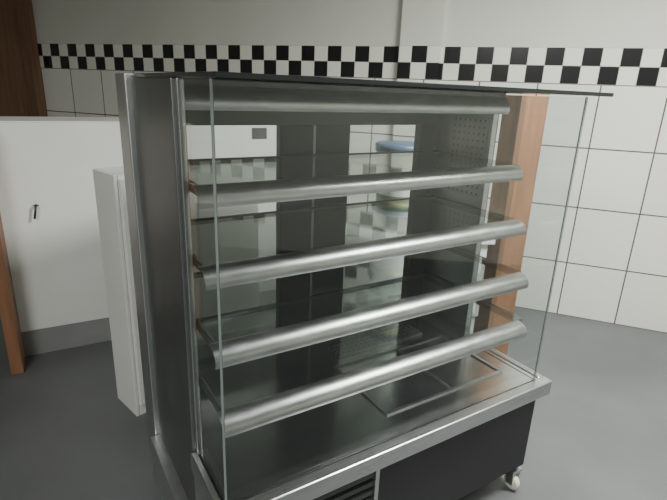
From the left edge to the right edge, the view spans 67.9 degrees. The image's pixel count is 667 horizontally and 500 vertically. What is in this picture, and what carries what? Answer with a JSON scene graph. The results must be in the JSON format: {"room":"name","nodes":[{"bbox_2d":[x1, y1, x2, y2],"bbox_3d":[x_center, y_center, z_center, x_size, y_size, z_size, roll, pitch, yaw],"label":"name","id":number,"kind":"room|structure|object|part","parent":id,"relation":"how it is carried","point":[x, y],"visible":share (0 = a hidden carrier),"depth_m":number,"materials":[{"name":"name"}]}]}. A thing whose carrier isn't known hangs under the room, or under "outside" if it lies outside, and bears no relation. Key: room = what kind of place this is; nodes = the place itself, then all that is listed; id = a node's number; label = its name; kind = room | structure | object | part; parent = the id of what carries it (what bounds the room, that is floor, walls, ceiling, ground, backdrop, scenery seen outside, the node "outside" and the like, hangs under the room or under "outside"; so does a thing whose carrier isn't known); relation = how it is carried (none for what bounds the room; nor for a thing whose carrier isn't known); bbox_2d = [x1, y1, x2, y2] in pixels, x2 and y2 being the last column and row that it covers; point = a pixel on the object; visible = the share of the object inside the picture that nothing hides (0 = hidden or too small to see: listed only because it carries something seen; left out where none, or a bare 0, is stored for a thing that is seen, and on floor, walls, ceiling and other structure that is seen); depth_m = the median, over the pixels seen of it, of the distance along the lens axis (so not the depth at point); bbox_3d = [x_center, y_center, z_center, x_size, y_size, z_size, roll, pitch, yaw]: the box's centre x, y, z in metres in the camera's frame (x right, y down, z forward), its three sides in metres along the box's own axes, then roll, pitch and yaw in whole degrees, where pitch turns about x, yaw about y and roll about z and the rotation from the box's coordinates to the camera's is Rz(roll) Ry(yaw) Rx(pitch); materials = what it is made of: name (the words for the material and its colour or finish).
{"room":"food shop","nodes":[
{"label":"food shop","id":0,"kind":"room"},
{"bbox_2d":[194,272,202,278],"bbox_3d":[-0.059,0.023,1.943,1.170,0.018,0.013,-9,21,-31],"label":"support","id":1,"kind":"object","parent":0,"point":[196,273],"depth_m":1.69,"materials":[{"name":"metal"}]},
{"bbox_2d":[196,272,426,323],"bbox_3d":[-0.066,0.189,1.997,1.170,0.018,0.013,-9,21,-31],"label":"support","id":2,"kind":"object","parent":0,"point":[247,310],"depth_m":1.97,"materials":[{"name":"grey metal"}]},
{"bbox_2d":[191,195,435,224],"bbox_3d":[-0.052,-0.156,1.886,1.170,0.018,0.013,-9,21,-31],"label":"support","id":3,"kind":"object","parent":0,"point":[255,216],"depth_m":1.85,"materials":[{"name":"silver metal"}]},
{"bbox_2d":[188,150,439,160],"bbox_3d":[-0.044,-0.343,1.825,1.170,0.018,0.013,-9,21,-31],"label":"support","id":4,"kind":"object","parent":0,"point":[419,150],"depth_m":1.79,"materials":[{"name":"silver metal"}]},
{"bbox_2d":[188,151,518,184],"bbox_3d":[0.067,-0.287,1.655,1.170,0.007,0.410,-9,21,-31],"label":"glass","id":5,"kind":"object","parent":4,"relation":"on","point":[424,160],"depth_m":1.67,"materials":[{"name":"clear glass"}]},
{"bbox_2d":[0,307,666,499],"bbox_3d":[-1.501,1.333,0.929,9.300,0.100,8.120,9,19,20],"label":"floor","id":6,"kind":"structure","parent":0,"point":[600,430],"depth_m":2.42,"materials":[{"name":"grey concrete"}]},
{"bbox_2d":[0,116,275,374],"bbox_3d":[-1.009,-0.150,3.228,2.010,1.345,0.570,-8,20,-28],"label":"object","id":7,"kind":"object","parent":6,"relation":"on","point":[53,297],"depth_m":2.81,"materials":[{"name":"laminate"}]},
{"bbox_3d":[-1.859,-0.030,2.766,0.060,1.335,0.570,-8,20,-28],"label":"wood panel","id":8,"kind":"part","parent":7,"relation":"part of","materials":[{"name":"brown wood"}]},
{"bbox_3d":[-1.622,-0.207,2.693,0.026,0.077,0.012,-8,20,-28],"label":"hook arm","id":9,"kind":"part","parent":7,"relation":"part of","materials":[{"name":"black metal"}]},
{"bbox_3d":[-0.968,0.431,3.361,1.950,0.160,0.024,-8,20,-28],"label":"kick plate","id":10,"kind":"part","parent":7,"relation":"part of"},
{"bbox_2d":[252,128,266,138],"bbox_3d":[-0.480,-0.757,3.211,0.100,0.070,0.008,-8,20,-28],"label":"outlet plate","id":11,"kind":"object","parent":7,"relation":"attached to","point":[257,133],"depth_m":3.21,"materials":[{"name":"grey plastic"}]},
{"bbox_2d":[93,157,258,415],"bbox_3d":[-0.753,0.156,2.569,0.231,1.187,0.750,18,24,40],"label":"refrigerator","id":12,"kind":"object","parent":6,"relation":"on","point":[237,240],"visible":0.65,"depth_m":2.41,"materials":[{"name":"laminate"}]},
{"bbox_3d":[-0.795,0.196,2.370,0.015,1.110,0.360,18,24,40],"label":"door","id":13,"kind":"part","parent":12,"relation":"part of","materials":[{"name":"white metal"}]},
{"bbox_3d":[-0.543,0.124,2.624,0.015,1.110,0.360,18,24,40],"label":"door","id":14,"kind":"part","parent":12,"relation":"part of","materials":[{"name":"white laminate"}]},
{"bbox_2d":[342,212,494,333],"bbox_3d":[0.375,0.261,2.931,0.830,0.850,0.600,-1,18,-10],"label":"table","id":15,"kind":"object","parent":6,"relation":"on","point":[360,226],"visible":0.11,"depth_m":2.58,"materials":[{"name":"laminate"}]},
{"bbox_2d":[375,140,413,233],"bbox_3d":[0.349,-0.337,2.640,0.280,0.463,0.280,2,18,0],"label":"plastic bucket","id":16,"kind":"object","parent":15,"relation":"on","point":[391,218],"visible":0.41,"depth_m":2.58,"materials":[{"name":"white plastic"}]},
{"bbox_3d":[0.357,-0.537,2.575,0.280,0.043,0.280,2,18,0],"label":"lid","id":17,"kind":"part","parent":16,"relation":"part of","materials":[{"name":"blue plastic"}]},
{"bbox_3d":[0.765,0.348,2.760,0.040,0.820,0.040,-1,18,-10],"label":"leg","id":18,"kind":"part","parent":15,"relation":"part of","materials":[{"name":"silver metal"}]},
{"bbox_2d":[473,95,548,354],"bbox_3d":[0.965,-0.048,2.789,0.170,1.570,0.140,-4,19,-19],"label":"wooden post","id":19,"kind":"object","parent":6,"relation":"on","point":[521,132],"visible":0.47,"depth_m":2.64,"materials":[{"name":"brown wood"}]},
{"bbox_2d":[504,474,519,489],"bbox_3d":[0.746,0.965,2.071,0.028,0.068,0.068,-9,21,-31],"label":"caster wheel","id":20,"kind":"object","parent":6,"relation":"on","point":[516,483],"visible":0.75,"depth_m":2.05,"materials":[{"name":"white plastic"}]},
{"bbox_2d":[505,473,513,485],"bbox_3d":[0.730,0.946,2.053,0.004,0.055,0.032,-9,21,-31],"label":"fork","id":21,"kind":"object","parent":20,"relation":"attached to","point":[509,478],"visible":0.86,"depth_m":2.05,"materials":[{"name":"metal"}]},
{"label":"caster wheel","id":22,"kind":"object","parent":6,"relation":"on","visible":0},
{"bbox_2d":[324,479,369,499],"bbox_3d":[0.031,0.692,2.005,1.270,0.375,0.800,-9,21,-31],"label":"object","id":23,"kind":"object","parent":22,"relation":"on","point":[369,479],"visible":0.02,"depth_m":1.54,"materials":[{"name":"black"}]},
{"bbox_2d":[115,73,159,455],"bbox_3d":[-0.681,0.152,1.797,0.050,1.495,0.160,-9,21,-31],"label":"panel","id":24,"kind":"object","parent":23,"relation":"attached to","point":[123,80],"visible":0.49,"depth_m":1.70,"materials":[{"name":"metal"}]},
{"bbox_2d":[131,77,202,499],"bbox_3d":[-0.507,0.153,1.526,0.032,1.293,0.460,-9,21,-31],"label":"panel","id":25,"kind":"object","parent":23,"relation":"attached to","point":[154,98],"visible":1,"depth_m":1.44,"materials":[{"name":"metal"}]},
{"bbox_2d":[191,165,522,208],"bbox_3d":[0.164,-0.200,1.462,1.155,0.049,0.050,-9,21,-31],"label":"shelf rail","id":26,"kind":"object","parent":25,"relation":"attached to","point":[269,191],"visible":1,"depth_m":1.36,"materials":[{"name":"silver metal"}]},
{"bbox_2d":[198,219,525,290],"bbox_3d":[0.182,-0.008,1.511,1.185,0.049,0.050,-9,21,-31],"label":"shelf rail","id":27,"kind":"object","parent":25,"relation":"attached to","point":[239,272],"visible":1,"depth_m":1.41,"materials":[{"name":"silver metal"}]},
{"bbox_2d":[209,272,528,369],"bbox_3d":[0.200,0.187,1.522,1.175,0.049,0.050,-9,21,-31],"label":"shelf rail","id":28,"kind":"object","parent":25,"relation":"attached to","point":[246,348],"visible":1,"depth_m":1.43,"materials":[{"name":"silver metal"}]},
{"bbox_2d":[216,320,526,437],"bbox_3d":[0.206,0.366,1.538,1.155,0.049,0.050,-9,21,-31],"label":"shelf rail","id":29,"kind":"object","parent":25,"relation":"attached to","point":[245,417],"visible":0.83,"depth_m":1.45,"materials":[{"name":"silver metal"}]},
{"bbox_3d":[0.206,0.366,1.538,1.155,0.049,0.050,-9,21,-31],"label":"rail","id":30,"kind":"part","parent":29,"relation":"part of","materials":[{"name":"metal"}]},
{"bbox_2d":[150,434,187,499],"bbox_3d":[-0.491,0.898,1.634,0.049,0.190,0.720,-9,21,-31],"label":"base","id":31,"kind":"object","parent":23,"relation":"attached to","point":[168,483],"visible":0.77,"depth_m":1.76,"materials":[{"name":"metal"}]},
{"bbox_2d":[194,476,204,499],"bbox_3d":[-0.351,0.775,1.407,0.012,0.195,0.238,-9,21,-31],"label":"base","id":32,"kind":"object","parent":23,"relation":"attached to","point":[198,493],"visible":0.25,"depth_m":1.46,"materials":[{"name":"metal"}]},
{"bbox_2d":[199,317,537,499],"bbox_3d":[0.041,0.474,1.922,1.260,0.040,0.820,-9,21,-31],"label":"tray deck","id":33,"kind":"object","parent":23,"relation":"on","point":[262,458],"depth_m":1.72,"materials":[{"name":"silver metal"}]},
{"bbox_2d":[175,78,201,453],"bbox_3d":[-0.375,0.100,1.298,0.016,1.043,0.015,-9,21,-31],"label":"post","id":34,"kind":"object","parent":33,"relation":"on","point":[180,88],"visible":0.98,"depth_m":1.26,"materials":[{"name":"metal"}]},
{"bbox_2d":[189,183,196,195],"bbox_3d":[-0.440,-0.200,1.369,0.006,0.019,0.425,-9,21,-31],"label":"shelf bracket","id":35,"kind":"object","parent":34,"relation":"attached to","point":[191,189],"depth_m":1.23,"materials":[{"name":"metal"}]},
{"bbox_2d":[193,256,202,272],"bbox_3d":[-0.440,-0.009,1.419,0.008,0.019,0.450,-9,21,-31],"label":"shelf bracket","id":36,"kind":"object","parent":34,"relation":"attached to","point":[196,263],"depth_m":1.28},
{"bbox_2d":[196,320,213,344],"bbox_3d":[-0.433,0.178,1.455,0.007,0.019,0.505,-9,21,-31],"label":"shelf bracket","id":37,"kind":"object","parent":34,"relation":"attached to","point":[207,338],"depth_m":1.31,"materials":[{"name":"grey metal"}]},
{"bbox_2d":[199,375,220,411],"bbox_3d":[-0.429,0.350,1.492,0.008,0.019,0.545,-9,21,-31],"label":"shelf bracket","id":38,"kind":"object","parent":34,"relation":"attached to","point":[203,385],"depth_m":1.35,"materials":[{"name":"grey metal"}]},
{"bbox_2d":[177,78,226,499],"bbox_3d":[-0.315,0.134,1.200,0.007,1.043,0.225,-9,21,-31],"label":"glass","id":39,"kind":"object","parent":33,"relation":"on","point":[210,79],"visible":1,"depth_m":1.13,"materials":[{"name":"grey"}]},
{"bbox_2d":[190,452,220,499],"bbox_3d":[-0.350,0.654,1.366,0.020,0.059,0.238,-9,21,-31],"label":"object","id":40,"kind":"object","parent":33,"relation":"attached to","point":[209,492],"depth_m":1.37,"materials":[{"name":"silver metal"}]},
{"bbox_2d":[197,295,394,340],"bbox_3d":[-0.155,0.359,2.189,1.190,0.060,0.160,-9,21,-31],"label":"ledge","id":41,"kind":"object","parent":33,"relation":"on","point":[390,295],"visible":0.07,"depth_m":2.17,"materials":[{"name":"metal"}]},
{"bbox_2d":[197,294,420,373],"bbox_3d":[-0.101,0.339,2.094,1.190,0.120,0.040,-9,21,-31],"label":"sill","id":42,"kind":"structure","parent":33,"relation":"on","point":[206,360],"depth_m":1.93,"materials":[{"name":"grey metal"}]},
{"bbox_2d":[201,125,278,342],"bbox_3d":[-0.352,-0.049,1.790,0.335,0.785,0.006,-9,21,-31],"label":"glass","id":43,"kind":"object","parent":42,"relation":"on","point":[278,125],"visible":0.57,"depth_m":1.88,"materials":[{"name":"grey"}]},
{"bbox_2d":[276,125,313,325],"bbox_3d":[-0.153,-0.080,1.913,0.135,0.785,0.040,-9,21,-31],"label":"stile","id":44,"kind":"object","parent":42,"relation":"on","point":[294,230],"visible":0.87,"depth_m":1.89,"materials":[{"name":"grey metal"}]},
{"bbox_2d":[309,125,315,318],"bbox_3d":[-0.092,-0.090,1.952,0.012,0.785,0.035,-9,21,-31],"label":"strip","id":45,"kind":"object","parent":44,"relation":"attached to","point":[314,136],"depth_m":1.93,"materials":[{"name":"silver metal"}]},
{"bbox_2d":[311,125,349,316],"bbox_3d":[-0.024,-0.107,2.013,0.155,0.785,0.040,-9,21,-31],"label":"stile","id":46,"kind":"object","parent":42,"relation":"on","point":[329,226],"visible":0.5,"depth_m":2.00,"materials":[{"name":"grey metal"}]},
{"bbox_2d":[355,125,416,305],"bbox_3d":[0.193,-0.138,2.135,0.345,0.785,0.005,-9,21,-31],"label":"glass","id":47,"kind":"object","parent":42,"relation":"on","point":[416,125],"visible":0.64,"depth_m":2.22,"materials":[{"name":"grey"}]},
{"bbox_2d":[401,125,437,296],"bbox_3d":[0.384,-0.163,2.236,0.090,0.785,0.040,-9,21,-31],"label":"stile","id":48,"kind":"object","parent":42,"relation":"on","point":[426,135],"visible":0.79,"depth_m":2.22,"materials":[{"name":"grey metal"}]},
{"bbox_3d":[-0.542,-0.020,1.679,0.110,0.785,0.040,-9,21,-31],"label":"stile","id":49,"kind":"object","parent":42,"relation":"on","visible":0},
{"bbox_2d":[185,110,438,125],"bbox_3d":[-0.066,-0.515,1.818,1.190,0.108,0.040,-9,21,-31],"label":"header","id":50,"kind":"object","parent":49,"relation":"on","point":[193,117],"visible":0.21,"depth_m":1.78,"materials":[{"name":"grey metal"}]},
{"bbox_2d":[244,430,410,499],"bbox_3d":[0.005,0.614,1.440,0.564,0.005,0.005,-9,21,-31],"label":"glass","id":51,"kind":"object","parent":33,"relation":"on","point":[410,430],"depth_m":1.42,"materials":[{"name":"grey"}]},
{"bbox_2d":[335,368,386,413],"bbox_3d":[0.094,0.504,1.793,0.010,0.006,0.320,-9,21,-31],"label":"deck seam","id":52,"kind":"object","parent":33,"relation":"on","point":[364,393],"visible":0.71,"depth_m":1.73,"materials":[{"name":"metal"}]},
{"bbox_3d":[0.188,0.391,2.146,0.440,0.009,0.090,-9,21,-31],"label":"perforated deck strip","id":53,"kind":"part","parent":33,"relation":"part of","materials":[{"name":"grey metal"}]},
{"bbox_2d":[334,335,442,368],"bbox_3d":[0.245,0.421,2.069,0.570,0.006,0.010,-9,21,-31],"label":"deck seam","id":54,"kind":"object","parent":33,"relation":"on","point":[439,336],"visible":1,"depth_m":2.05,"materials":[{"name":"metal"}]},
{"bbox_2d":[246,376,551,499],"bbox_3d":[0.271,0.609,1.585,1.310,0.059,0.040,-9,21,-31],"label":"tray front lip","id":55,"kind":"object","parent":33,"relation":"attached to","point":[310,486],"depth_m":1.53,"materials":[{"name":"silver metal"}]},
{"bbox_2d":[396,349,451,388],"bbox_3d":[0.349,0.465,1.947,0.010,0.006,0.320,-9,21,-31],"label":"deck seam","id":56,"kind":"object","parent":33,"relation":"on","point":[397,350],"visible":0.71,"depth_m":1.88,"materials":[{"name":"metal"}]},
{"bbox_2d":[385,370,501,415],"bbox_3d":[0.419,0.513,1.804,0.570,0.006,0.010,-9,21,-31],"label":"deck","id":57,"kind":"object","parent":33,"relation":"on","point":[498,371],"visible":1,"depth_m":1.78,"materials":[{"name":"metal"}]},
{"bbox_2d":[419,113,498,337],"bbox_3d":[0.507,-0.132,2.157,0.030,1.063,0.355,-9,21,-31],"label":"panel","id":58,"kind":"object","parent":33,"relation":"on","point":[454,269],"visible":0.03,"depth_m":2.14,"materials":[{"name":"metal"}]},
{"bbox_2d":[184,84,509,113],"bbox_3d":[0.122,-0.447,1.495,1.158,0.059,0.064,-9,21,-31],"label":"top rail","id":59,"kind":"object","parent":58,"relation":"on","point":[197,97],"visible":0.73,"depth_m":1.39,"materials":[{"name":"silver metal"}]},
{"bbox_2d":[183,78,505,98],"bbox_3d":[-0.011,-0.553,1.716,1.190,0.030,0.520,-9,21,-31],"label":"canopy","id":60,"kind":"object","parent":59,"relation":"attached to","point":[186,81],"visible":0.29,"depth_m":1.43,"materials":[{"name":"grey metal"}]},
{"bbox_2d":[134,71,613,96],"bbox_3d":[0.151,-0.516,1.555,1.330,0.012,0.730,-9,21,-31],"label":"plate","id":61,"kind":"object","parent":60,"relation":"on","point":[215,75],"depth_m":1.15,"materials":[{"name":"silver metal"}]},
{"bbox_3d":[0.122,-0.447,1.495,1.158,0.059,0.064,-9,21,-31],"label":"rail","id":62,"kind":"part","parent":59,"relation":"part of","materials":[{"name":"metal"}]},
{"bbox_2d":[445,115,489,197],"bbox_3d":[0.539,-0.381,2.006,0.004,0.313,0.190,-9,21,-31],"label":"panel","id":63,"kind":"object","parent":58,"relation":"attached to","point":[469,136],"visible":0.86,"depth_m":1.99,"materials":[{"name":"silver metal"}]},
{"bbox_2d":[430,198,510,220],"bbox_3d":[0.552,-0.162,2.016,0.011,0.019,0.450,-9,21,-31],"label":"shelf bracket","id":64,"kind":"object","parent":58,"relation":"attached to","point":[459,207],"depth_m":2.01,"materials":[{"name":"silver metal"}]},
{"bbox_2d":[192,196,515,264],"bbox_3d":[0.066,-0.096,1.705,1.170,0.007,0.435,-9,21,-31],"label":"glass","id":65,"kind":"object","parent":64,"relation":"on","point":[194,255],"depth_m":1.90,"materials":[{"name":"clear glass"}]},
{"bbox_2d":[422,275,520,321],"bbox_3d":[0.563,0.196,2.090,0.010,0.019,0.545,-9,21,-31],"label":"shelf bracket","id":66,"kind":"object","parent":58,"relation":"attached to","point":[506,315],"depth_m":2.00,"materials":[{"name":"grey metal"}]},
{"bbox_2d":[199,273,522,406],"bbox_3d":[0.077,0.263,1.779,1.170,0.007,0.530,-9,21,-31],"label":"glass","id":67,"kind":"object","parent":66,"relation":"on","point":[521,318],"depth_m":1.95,"materials":[{"name":"clear glass"}]},
{"bbox_2d":[445,247,515,273],"bbox_3d":[0.559,0.024,2.052,0.012,0.019,0.505,-9,21,-30],"label":"shelf bracket","id":68,"kind":"object","parent":58,"relation":"attached to","point":[472,257],"depth_m":1.99,"materials":[{"name":"grey metal"}]},
{"bbox_2d":[195,247,520,342],"bbox_3d":[0.073,0.091,1.741,1.170,0.007,0.490,-9,21,-31],"label":"glass","id":69,"kind":"object","parent":68,"relation":"on","point":[454,247],"depth_m":1.91,"materials":[{"name":"clear glass"}]},
{"bbox_2d":[442,336,499,370],"bbox_3d":[0.570,0.430,2.079,0.010,0.006,0.320,-9,21,-31],"label":"deck seam","id":70,"kind":"object","parent":33,"relation":"on","point":[444,337],"visible":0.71,"depth_m":2.02,"materials":[{"name":"metal"}]},
{"bbox_2d":[488,348,542,377],"bbox_3d":[0.583,0.401,2.265,0.030,0.059,0.840,-9,21,-31],"label":"tray side lip","id":71,"kind":"object","parent":33,"relation":"attached to","point":[493,350],"depth_m":2.01,"materials":[{"name":"silver metal"}]},
{"bbox_2d":[469,95,587,379],"bbox_3d":[0.702,-0.042,1.880,0.007,1.038,0.345,-9,21,-31],"label":"glass","id":72,"kind":"object","parent":33,"relation":"on","point":[530,95],"visible":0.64,"depth_m":1.80,"materials":[{"name":"grey"}]},
{"bbox_2d":[532,96,586,380],"bbox_3d":[0.771,0.007,1.730,0.041,1.037,0.005,-9,21,-31],"label":"glass","id":73,"kind":"object","parent":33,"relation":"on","point":[544,318],"depth_m":1.72,"materials":[{"name":"grey"}]},
{"bbox_2d":[378,400,534,499],"bbox_3d":[0.460,0.767,1.801,0.770,0.350,0.021,-9,21,-31],"label":"base","id":74,"kind":"object","parent":23,"relation":"attached to","point":[452,468],"visible":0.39,"depth_m":1.80,"materials":[{"name":"black metal"}]},
{"bbox_2d":[313,472,374,499],"bbox_3d":[-0.079,0.732,1.431,0.485,0.018,0.013,-9,21,-31],"label":"grille slat","id":75,"kind":"object","parent":74,"relation":"attached to","point":[347,486],"visible":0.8,"depth_m":1.49,"materials":[{"name":"grey metal"}]},
{"bbox_2d":[325,478,373,499],"bbox_3d":[-0.080,0.765,1.441,0.485,0.018,0.013,-9,21,-31],"label":"grille slat","id":76,"kind":"object","parent":74,"relation":"attached to","point":[356,489],"visible":1,"depth_m":1.52,"materials":[{"name":"grey metal"}]},
{"bbox_2d":[344,487,373,499],"bbox_3d":[-0.082,0.797,1.451,0.485,0.018,0.013,-9,21,-31],"label":"grille slat","id":77,"kind":"object","parent":74,"relation":"attached to","point":[359,496],"visible":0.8,"depth_m":1.55,"materials":[{"name":"grey metal"}]},
{"bbox_2d":[370,470,379,499],"bbox_3d":[0.128,0.817,1.597,0.015,0.355,0.025,-9,21,-31],"label":"divider","id":78,"kind":"object","parent":74,"relation":"attached to","point":[377,473],"depth_m":1.56,"materials":[{"name":"silver metal"}]},
{"bbox_2d":[508,466,521,475],"bbox_3d":[0.744,0.907,2.060,0.056,0.015,0.053,-9,21,-31],"label":"plate","id":79,"kind":"object","parent":74,"relation":"attached to","point":[515,471],"depth_m":2.04,"materials":[{"name":"silver metal"}]},
{"bbox_2d":[32,0,666,332],"bbox_3d":[0.022,-1.185,4.027,9.300,2.900,0.121,9,19,20],"label":"wall","id":80,"kind":"structure","parent":0,"point":[611,267],"depth_m":3.58,"materials":[{"name":"tile"}]},
{"bbox_2d":[0,0,31,116],"bbox_3d":[-3.423,-1.473,5.256,0.760,2.410,0.050,9,19,20],"label":"leaf","id":81,"kind":"object","parent":80,"relation":"attached to","point":[14,94],"visible":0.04,"depth_m":5.05,"materials":[{"name":"brown wood"}]},
{"bbox_2d":[15,0,46,116],"bbox_3d":[-3.024,-1.437,5.080,0.110,2.500,0.090,9,19,20],"label":"door frame","id":82,"kind":"structure","parent":80,"relation":"attached to","point":[25,14],"depth_m":4.90,"materials":[{"name":"brown wood"}]},
{"bbox_2d":[393,0,445,140],"bbox_3d":[0.614,-1.062,3.719,0.295,2.900,0.060,9,19,20],"label":"pilaster","id":83,"kind":"object","parent":80,"relation":"attached to","point":[422,23],"visible":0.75,"depth_m":3.56,"materials":[{"name":"tile"}]}
]}

